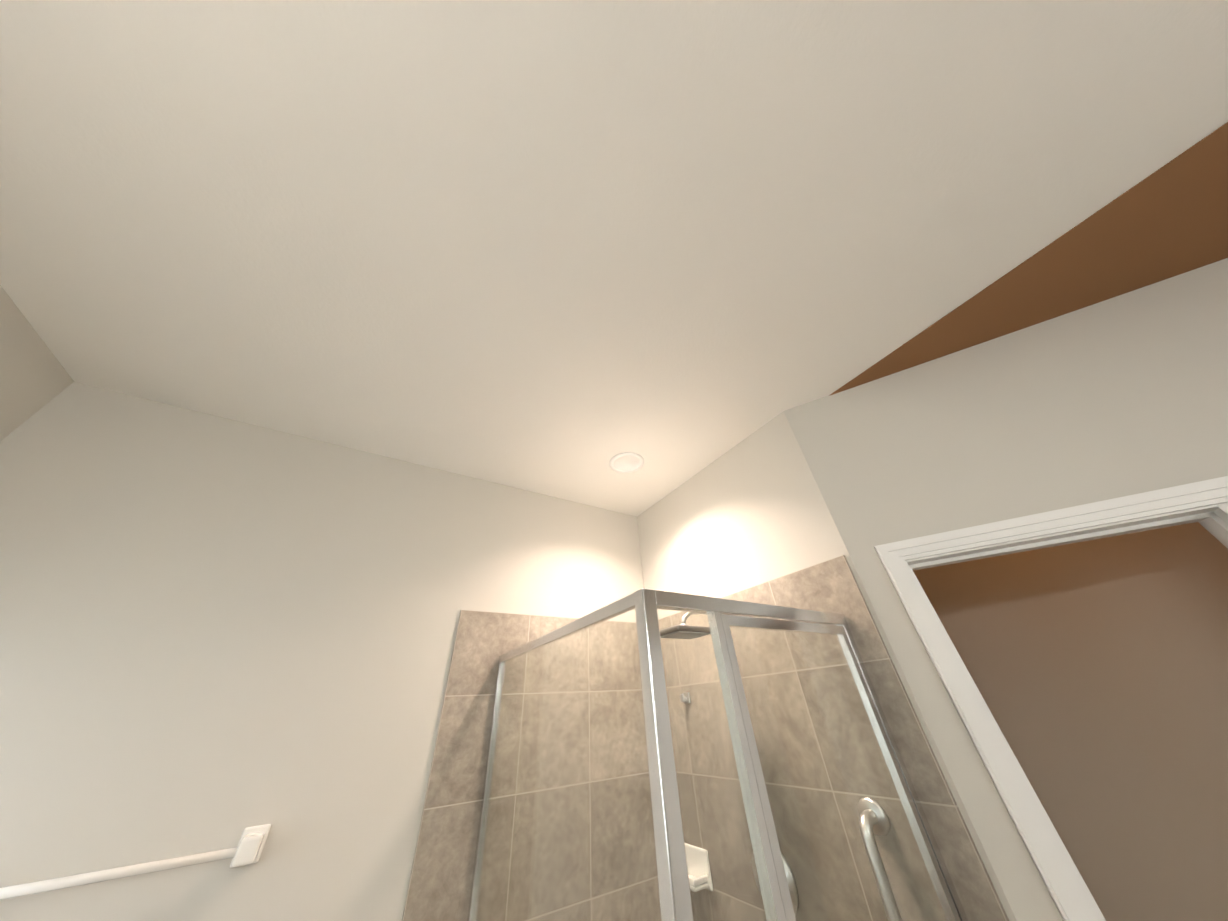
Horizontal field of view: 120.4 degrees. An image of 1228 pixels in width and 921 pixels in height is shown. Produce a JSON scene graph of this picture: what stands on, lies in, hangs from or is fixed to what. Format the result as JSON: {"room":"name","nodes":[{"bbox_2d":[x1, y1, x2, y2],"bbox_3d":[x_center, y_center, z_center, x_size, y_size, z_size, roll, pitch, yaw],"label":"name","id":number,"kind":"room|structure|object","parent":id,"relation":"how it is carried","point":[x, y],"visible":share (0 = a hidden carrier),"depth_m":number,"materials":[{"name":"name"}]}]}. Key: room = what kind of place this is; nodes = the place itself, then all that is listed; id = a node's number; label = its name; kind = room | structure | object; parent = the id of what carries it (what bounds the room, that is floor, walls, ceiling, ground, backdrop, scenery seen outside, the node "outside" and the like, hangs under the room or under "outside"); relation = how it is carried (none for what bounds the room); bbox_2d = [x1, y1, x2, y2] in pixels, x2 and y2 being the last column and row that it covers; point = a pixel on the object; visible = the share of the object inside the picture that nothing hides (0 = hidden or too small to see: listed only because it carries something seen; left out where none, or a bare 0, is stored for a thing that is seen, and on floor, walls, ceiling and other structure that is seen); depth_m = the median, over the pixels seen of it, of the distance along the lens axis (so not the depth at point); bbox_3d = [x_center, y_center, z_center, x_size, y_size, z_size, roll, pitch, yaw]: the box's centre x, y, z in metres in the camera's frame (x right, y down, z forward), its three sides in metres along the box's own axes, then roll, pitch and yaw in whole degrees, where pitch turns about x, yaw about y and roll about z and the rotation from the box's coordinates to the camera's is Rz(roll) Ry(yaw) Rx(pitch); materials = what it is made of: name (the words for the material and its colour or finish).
{"room":"bathroom","nodes":[
{"label":"bathroom","id":0,"kind":"room"},
{"bbox_2d":[0,285,73,440],"bbox_3d":[-0.820,-0.371,-1.061,0.120,2.805,4.600,18,-41,-27],"label":"wall","id":1,"kind":"structure","parent":0,"point":[35,377],"depth_m":1.17,"materials":[{"name":"grey paint"}]},
{"bbox_2d":[0,382,643,920],"bbox_3d":[-0.433,1.369,1.400,3.948,2.805,0.120,18,-41,-27],"label":"wall","id":2,"kind":"structure","parent":0,"point":[216,632],"depth_m":1.19,"materials":[{"name":"grey paint"}]},
{"bbox_2d":[0,824,270,899],"bbox_3d":[-1.294,1.017,0.860,0.670,0.080,0.066,18,-41,-27],"label":"towel rail","id":3,"kind":"object","parent":2,"relation":"attached to","point":[248,849],"visible":1,"depth_m":0.91,"materials":[{"name":"white ceramic"}]},
{"bbox_2d":[402,610,660,920],"bbox_3d":[-0.193,1.682,1.248,1.070,2.095,0.012,18,-41,-27],"label":"tiled wall","id":4,"kind":"structure","parent":2,"relation":"attached to","point":[439,886],"depth_m":1.45,"materials":[{"name":"beige tile"}]},
{"bbox_2d":[0,0,1227,516],"bbox_3d":[0.729,-1.032,0.652,3.948,0.104,4.840,18,-41,-27],"label":"ceiling","id":5,"kind":"structure","parent":0,"point":[564,248],"depth_m":0.96,"materials":[{"name":"white paint"}]},
{"bbox_2d":[609,452,643,472],"bbox_3d":[0.071,0.004,1.971,0.196,0.040,0.196,18,-41,-27],"label":"recessed light","id":6,"kind":"object","parent":5,"relation":"in","point":[628,462],"visible":0.88,"depth_m":1.96,"materials":[{"name":"white paint"}]},
{"bbox_2d":[637,411,1016,920],"bbox_3d":[0.606,1.234,1.308,0.100,2.805,1.235,18,-41,-27],"label":"wall","id":7,"kind":"structure","parent":0,"point":[751,510],"depth_m":1.70,"materials":[{"name":"grey paint"}]},
{"bbox_2d":[658,555,1008,920],"bbox_3d":[0.576,1.508,1.077,0.012,2.095,1.208,18,-41,-27],"label":"wall tile","id":8,"kind":"structure","parent":7,"relation":"attached to","point":[831,585],"depth_m":1.20,"materials":[{"name":"beige tile"}]},
{"bbox_2d":[784,258,1227,920],"bbox_3d":[1.966,0.548,0.476,2.400,2.805,0.100,-20,-39,21],"label":"wall","id":9,"kind":"structure","parent":0,"point":[1118,396],"depth_m":1.18,"materials":[{"name":"grey paint"}]},
{"bbox_2d":[874,476,1227,920],"bbox_3d":[1.375,1.052,0.519,0.847,2.100,0.146,-20,-39,21],"label":"door frame","id":10,"kind":"structure","parent":9,"relation":"attached to","point":[1200,502],"depth_m":0.98,"materials":[{"name":"white paint"}]},
{"bbox_2d":[1218,503,1227,513],"bbox_3d":[1.715,0.736,0.058,0.101,2.016,0.718,4,-36,-11],"label":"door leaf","id":11,"kind":"structure","parent":9,"relation":"in","point":[1224,507],"depth_m":0.91,"materials":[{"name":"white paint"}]},
{"bbox_2d":[913,522,1227,920],"bbox_3d":[2.432,0.661,0.676,0.120,2.805,4.600,18,-41,-27],"label":"wall","id":12,"kind":"structure","parent":0,"point":[1097,669],"depth_m":1.33,"materials":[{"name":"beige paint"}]},
{"bbox_3d":[0.884,1.323,-1.038,3.948,0.100,4.840,18,-41,-27],"label":"floor","id":13,"kind":"structure","parent":0,"visible":0},
{"bbox_2d":[467,588,967,920],"bbox_3d":[0.193,1.416,0.879,0.864,2.056,1.164,18,-41,-27],"label":"shower","id":14,"kind":"object","parent":13,"relation":"on","point":[683,869],"visible":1,"depth_m":0.86,"materials":[{"name":"clear glass"}]}
]}

